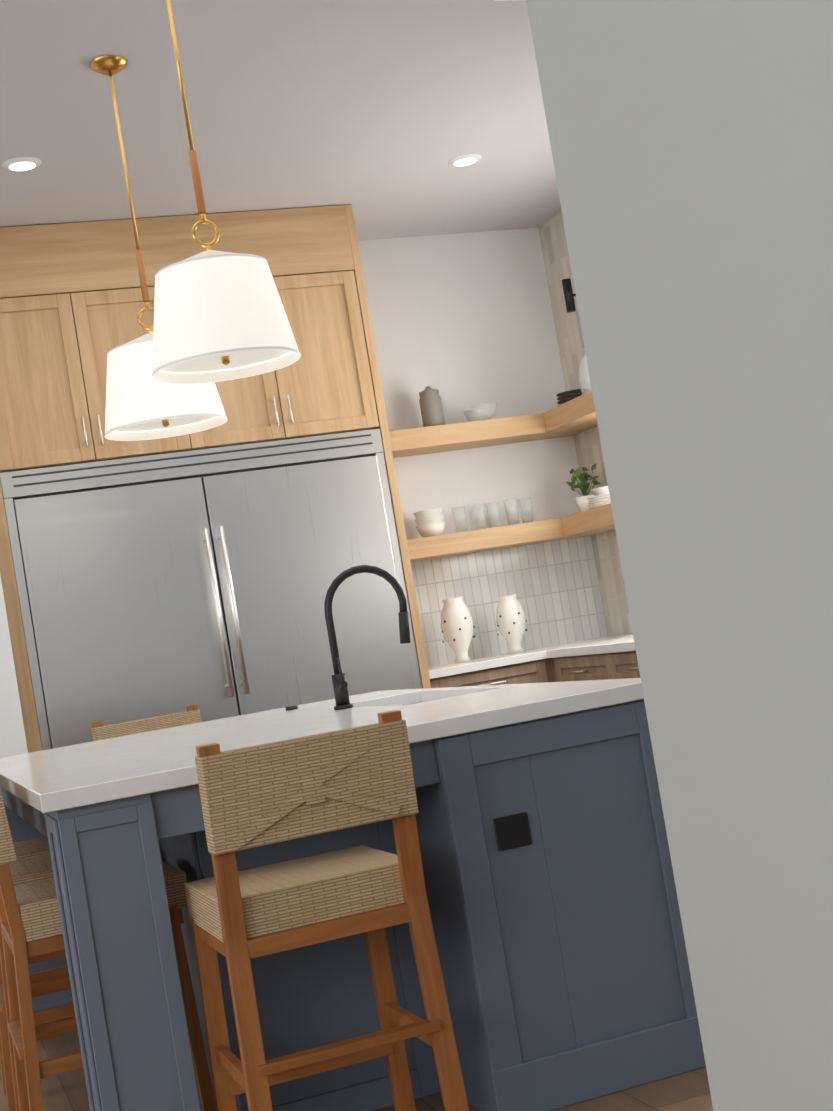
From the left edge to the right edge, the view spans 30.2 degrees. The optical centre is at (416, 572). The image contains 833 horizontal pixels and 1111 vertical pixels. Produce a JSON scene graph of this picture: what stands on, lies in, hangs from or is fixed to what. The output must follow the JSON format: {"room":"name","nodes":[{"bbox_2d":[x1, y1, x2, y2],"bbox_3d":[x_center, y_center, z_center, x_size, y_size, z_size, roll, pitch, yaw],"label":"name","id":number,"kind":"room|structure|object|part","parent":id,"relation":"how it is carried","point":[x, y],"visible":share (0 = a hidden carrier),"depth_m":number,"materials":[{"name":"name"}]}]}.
{"room":"kitchen","nodes":[
{"label":"kitchen","id":0,"kind":"room"},
{"bbox_2d":[0,575,27,757],"bbox_3d":[-4.484,0.461,5.646,5.796,3.206,0.120,-9,-2,-19],"label":"wall","id":1,"kind":"structure","parent":0,"point":[12,738],"depth_m":6.53,"materials":[{"name":"white paint"}]},
{"bbox_2d":[0,0,560,240],"bbox_3d":[-2.289,-1.676,2.813,10.600,0.100,13.200,-9,-2,-19],"label":"ceiling","id":2,"kind":"structure","parent":0,"point":[377,115],"depth_m":6.01,"materials":[{"name":"white paint"}]},
{"bbox_2d":[2,157,41,170],"bbox_3d":[-1.567,-1.620,6.124,0.156,0.012,0.156,-9,-2,-19],"label":"recessed light","id":3,"kind":"object","parent":2,"relation":"in","point":[21,163],"visible":0.98,"depth_m":6.10,"materials":[{"name":"white"}]},
{"bbox_2d":[89,55,227,440],"bbox_3d":[-0.948,-1.114,5.240,0.416,1.270,0.416,-9,-2,-19],"label":"pendant light","id":4,"kind":"object","parent":2,"relation":"hanging from","point":[142,403],"visible":0.88,"depth_m":5.10,"materials":[{"name":"white fabric"}]},
{"bbox_2d":[152,0,300,383],"bbox_3d":[-0.631,-1.199,4.317,0.416,1.270,0.416,-9,-2,-19],"label":"pendant light","id":5,"kind":"object","parent":2,"relation":"hanging from","point":[220,316],"visible":1,"depth_m":4.16,"materials":[{"name":"white fabric"}]},
{"bbox_2d":[448,154,481,165],"bbox_3d":[0.222,-1.881,7.040,0.156,0.012,0.156,-9,-2,-19],"label":"recessed light","id":6,"kind":"object","parent":2,"relation":"in","point":[465,159],"visible":0.96,"depth_m":7.01,"materials":[{"name":"white"}]},
{"bbox_2d":[15,228,582,539],"bbox_3d":[-0.613,-0.093,7.942,3.300,3.206,0.050,-9,-2,-19],"label":"wall","id":7,"kind":"structure","parent":0,"point":[460,322],"depth_m":8.32,"materials":[{"name":"white paint"}]},
{"bbox_2d":[0,216,207,492],"bbox_3d":[-1.606,-1.022,7.297,0.932,1.090,0.675,-9,-2,-19],"label":"upper cabinet","id":8,"kind":"object","parent":7,"relation":"attached to","point":[72,304],"depth_m":6.95,"materials":[{"name":"brown wood"}]},
{"bbox_2d":[172,205,383,447],"bbox_3d":[-0.831,-1.139,7.575,0.988,1.090,0.675,-9,-2,-19],"label":"upper cabinet","id":9,"kind":"object","parent":7,"relation":"attached to","point":[309,253],"depth_m":7.33,"materials":[{"name":"brown wood"}]},
{"bbox_2d":[389,413,582,457],"bbox_3d":[0.301,-0.728,8.125,1.289,0.105,0.300,-9,-2,-19],"label":"shelf","id":10,"kind":"object","parent":7,"relation":"attached to","point":[523,428],"depth_m":7.99,"materials":[{"name":"brown wood"}]},
{"bbox_2d":[419,386,444,426],"bbox_3d":[0.078,-0.864,8.054,0.116,0.228,0.116,-9,-2,-19],"label":"canister","id":11,"kind":"object","parent":10,"relation":"on","point":[431,407],"visible":0.88,"depth_m":8.01,"materials":[{"name":"grey ceramic"}]},
{"bbox_2d":[463,403,496,420],"bbox_3d":[0.341,-0.834,8.142,0.190,0.090,0.190,-9,-2,-19],"label":"glass bowl","id":12,"kind":"object","parent":10,"relation":"on","point":[486,417],"visible":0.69,"depth_m":8.09,"materials":[{"name":"white"}]},
{"bbox_2d":[407,518,564,561],"bbox_3d":[0.391,-0.177,8.106,1.289,0.103,0.300,-9,-2,-19],"label":"shelf","id":13,"kind":"object","parent":7,"relation":"attached to","point":[488,539],"depth_m":7.95,"materials":[{"name":"brown wood"}]},
{"bbox_2d":[413,508,445,536],"bbox_3d":[0.073,-0.253,7.996,0.160,0.140,0.160,-9,-2,-19],"label":"bowls","id":14,"kind":"object","parent":13,"relation":"on","point":[430,522],"visible":0.9,"depth_m":7.94,"materials":[{"name":"white ceramic"}]},
{"bbox_2d":[451,506,467,532],"bbox_3d":[0.228,-0.276,8.062,0.072,0.140,0.072,-9,-2,-19],"label":"tumbler","id":15,"kind":"object","parent":13,"relation":"on","point":[461,517],"visible":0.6,"depth_m":8.04,"materials":[{"name":"clear glass"}]},
{"bbox_2d":[470,503,485,529],"bbox_3d":[0.327,-0.292,8.066,0.072,0.140,0.072,-9,-2,-19],"label":"tumbler","id":16,"kind":"object","parent":13,"relation":"on","point":[479,517],"visible":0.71,"depth_m":8.05,"materials":[{"name":"clear glass"}]},
{"bbox_2d":[485,501,500,527],"bbox_3d":[0.405,-0.303,8.126,0.072,0.140,0.072,-9,-2,-19],"label":"tumbler","id":17,"kind":"object","parent":13,"relation":"on","point":[495,521],"visible":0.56,"depth_m":8.11,"materials":[{"name":"clear glass"}]},
{"bbox_2d":[504,498,518,524],"bbox_3d":[0.504,-0.319,8.129,0.072,0.140,0.072,-9,-2,-19],"label":"tumbler","id":18,"kind":"object","parent":13,"relation":"on","point":[512,508],"visible":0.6,"depth_m":8.11,"materials":[{"name":"clear glass"}]},
{"bbox_2d":[517,497,532,522],"bbox_3d":[0.582,-0.329,8.189,0.072,0.140,0.072,-9,-2,-19],"label":"tumbler","id":19,"kind":"object","parent":13,"relation":"on","point":[526,509],"visible":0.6,"depth_m":8.17,"materials":[{"name":"clear glass"}]},
{"bbox_2d":[410,536,607,666],"bbox_3d":[0.385,0.164,8.230,1.320,0.557,0.008,-9,-2,-19],"label":"wall tile","id":20,"kind":"structure","parent":7,"relation":"attached to","point":[553,586],"depth_m":8.29,"materials":[{"name":"white tile"}]},
{"bbox_2d":[0,1032,712,1110],"bbox_3d":[-1.757,1.565,2.698,10.600,0.060,13.200,-9,-2,-19],"label":"floor","id":21,"kind":"structure","parent":0,"point":[688,1091],"depth_m":3.60,"materials":[{"name":"brown wood"}]},
{"bbox_2d":[0,836,68,1094],"bbox_3d":[-1.143,1.011,4.723,0.448,0.977,0.442,-9,-2,-19],"label":"stool","id":22,"kind":"object","parent":21,"relation":"on","point":[30,848],"visible":0.08,"depth_m":4.54,"materials":[{"name":"brown wood"}]},
{"bbox_2d":[0,854,74,1110],"bbox_3d":[-0.962,0.962,4.195,0.448,0.977,0.442,-9,-2,-19],"label":"stool","id":23,"kind":"object","parent":21,"relation":"on","point":[30,869],"visible":0.08,"depth_m":4.11,"materials":[{"name":"brown wood"}]},
{"bbox_2d":[0,789,215,1110],"bbox_3d":[-0.780,0.914,3.668,0.448,0.977,0.442,-9,-2,-19],"label":"stool","id":24,"kind":"object","parent":21,"relation":"on","point":[30,922],"visible":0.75,"depth_m":3.45,"materials":[{"name":"brown wood"}]},
{"bbox_2d":[91,704,201,740],"bbox_3d":[-0.920,1.013,5.822,0.442,0.977,0.448,-9,-2,-19],"label":"stool","id":25,"kind":"object","parent":21,"relation":"on","point":[190,715],"visible":0.04,"depth_m":5.98,"materials":[{"name":"beige wicker"}]},
{"bbox_2d":[0,428,421,749],"bbox_3d":[-0.933,0.496,7.346,1.787,2.106,0.738,-9,-2,-19],"label":"fridge","id":26,"kind":"object","parent":21,"relation":"on","point":[159,592],"visible":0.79,"depth_m":7.05,"materials":[{"name":"grey metal"}]},
{"bbox_2d":[184,710,468,1110],"bbox_3d":[-0.214,0.805,3.221,0.442,0.977,0.448,-9,-2,-19],"label":"stool","id":27,"kind":"object","parent":21,"relation":"on","point":[272,792],"visible":1,"depth_m":3.07,"materials":[{"name":"brown wood"}]},
{"bbox_2d":[1,702,705,1110],"bbox_3d":[-0.377,0.926,4.515,1.466,0.880,2.294,-9,-2,-19],"label":"kitchen island","id":28,"kind":"object","parent":21,"relation":"on","point":[552,892],"depth_m":3.57,"materials":[{"name":"blue wood"}]},
{"bbox_2d":[0,678,643,813],"bbox_3d":[-0.456,0.466,4.531,1.496,0.053,2.324,-9,-2,-19],"label":"island countertop","id":29,"kind":"structure","parent":28,"relation":"on","point":[72,777],"depth_m":3.88,"materials":[{"name":"white stone"}]},
{"bbox_3d":[-0.439,0.474,5.418,0.044,0.012,0.044,-9,-2,-19],"label":"air gap cap","id":30,"kind":"part","parent":29,"relation":"part of","materials":[{"name":"black metal"}]},
{"bbox_2d":[324,565,409,709],"bbox_3d":[-0.150,0.192,4.856,0.292,0.436,0.085,-9,-2,-19],"label":"faucet","id":31,"kind":"object","parent":29,"relation":"on","point":[340,688],"visible":1,"depth_m":4.83,"materials":[{"name":"black metal"}]},
{"bbox_2d":[430,661,551,687],"bbox_3d":[0.311,0.929,7.797,0.621,0.880,0.636,-9,-2,-19],"label":"base cabinet","id":32,"kind":"object","parent":21,"relation":"on","point":[531,671],"depth_m":7.54,"materials":[{"name":"beige wood"}]},
{"bbox_2d":[428,633,631,680],"bbox_3d":[0.552,0.428,7.912,1.288,0.040,0.661,-9,-2,-19],"label":"countertop","id":33,"kind":"structure","parent":32,"relation":"on","point":[498,662],"depth_m":7.55,"materials":[{"name":"white stone"}]},
{"bbox_2d":[441,597,474,662],"bbox_3d":[0.212,0.294,7.898,0.174,0.330,0.172,-9,-2,-19],"label":"vase","id":34,"kind":"object","parent":33,"relation":"on","point":[457,624],"visible":1,"depth_m":7.84,"materials":[{"name":"white ceramic"}]},
{"bbox_2d":[496,594,526,653],"bbox_3d":[0.494,0.266,7.998,0.159,0.300,0.158,-9,-2,-19],"label":"vase","id":35,"kind":"object","parent":33,"relation":"on","point":[511,620],"visible":0.98,"depth_m":7.95,"materials":[{"name":"white ceramic"}]},
{"bbox_2d":[548,653,607,681],"bbox_3d":[1.131,0.782,7.421,0.637,0.880,0.668,-9,-2,-19],"label":"base cabinet","id":36,"kind":"object","parent":21,"relation":"on","point":[564,669],"depth_m":7.34,"materials":[{"name":"beige wood"}]},
{"bbox_2d":[544,633,635,656],"bbox_3d":[1.247,0.276,6.845,0.662,0.040,1.827,-9,-2,-19],"label":"countertop","id":37,"kind":"structure","parent":36,"relation":"on","point":[614,644],"depth_m":7.20,"materials":[{"name":"white stone"}]},
{"bbox_2d":[604,653,639,678],"bbox_3d":[1.337,0.727,6.823,0.637,0.880,0.603,-9,-2,-19],"label":"base cabinet","id":38,"kind":"object","parent":21,"relation":"on","point":[608,657],"depth_m":6.91,"materials":[{"name":"beige wood"}]},
{"bbox_2d":[538,210,632,635],"bbox_3d":[1.986,-0.601,5.650,0.160,3.206,6.360,-9,-2,-19],"label":"wall","id":39,"kind":"structure","parent":0,"point":[588,447],"depth_m":8.34,"materials":[{"name":"paint"}]},
{"bbox_2d":[562,278,575,312],"bbox_3d":[0.832,-1.458,8.086,0.123,0.170,0.096,-9,-2,-19],"label":"sconce","id":40,"kind":"object","parent":39,"relation":"attached to","point":[568,295],"visible":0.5,"depth_m":8.05,"materials":[{"name":"black metal"}]},
{"bbox_2d":[541,391,597,434],"bbox_3d":[0.914,-0.838,7.851,0.297,0.105,0.630,-9,-2,-19],"label":"shelf","id":41,"kind":"object","parent":39,"relation":"attached to","point":[574,416],"depth_m":7.89,"materials":[{"name":"brown wood"}]},
{"bbox_2d":[556,389,587,403],"bbox_3d":[0.823,-0.912,8.081,0.172,0.085,0.172,-9,-2,-19],"label":"plate stack","id":42,"kind":"object","parent":41,"relation":"on","point":[565,397],"visible":0.48,"depth_m":8.02,"materials":[{"name":"grey ceramic"}]},
{"bbox_2d":[578,347,591,393],"bbox_3d":[0.887,-1.029,7.822,0.150,0.275,0.150,-9,-2,-19],"label":"glass cloche","id":43,"kind":"object","parent":41,"relation":"on","point":[586,387],"visible":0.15,"depth_m":7.80,"materials":[{"name":"clear glass"}]},
{"bbox_2d":[559,503,614,538],"bbox_3d":[1.005,-0.287,7.831,0.297,0.103,0.630,-9,-2,-19],"label":"shelf","id":44,"kind":"object","parent":39,"relation":"attached to","point":[594,521],"depth_m":7.84,"materials":[{"name":"brown wood"}]},
{"bbox_2d":[566,463,600,511],"bbox_3d":[0.883,-0.439,8.119,0.198,0.254,0.215,-9,-2,-19],"label":"herb pot","id":45,"kind":"object","parent":44,"relation":"on","point":[582,500],"visible":0.96,"depth_m":8.09,"materials":[{"name":"white ceramic"}]},
{"bbox_2d":[587,486,610,508],"bbox_3d":[0.980,-0.387,7.832,0.224,0.100,0.224,-9,-2,-19],"label":"plate stack","id":46,"kind":"object","parent":44,"relation":"on","point":[602,498],"visible":0.42,"depth_m":7.77,"materials":[{"name":"white ceramic"}]},
{"bbox_2d":[526,0,832,1110],"bbox_3d":[0.867,-0.605,0.340,0.150,3.206,3.680,-9,-2,-19],"label":"wall","id":47,"kind":"structure","parent":0,"point":[692,146],"depth_m":1.78,"materials":[{"name":"grey paint"}]}
]}

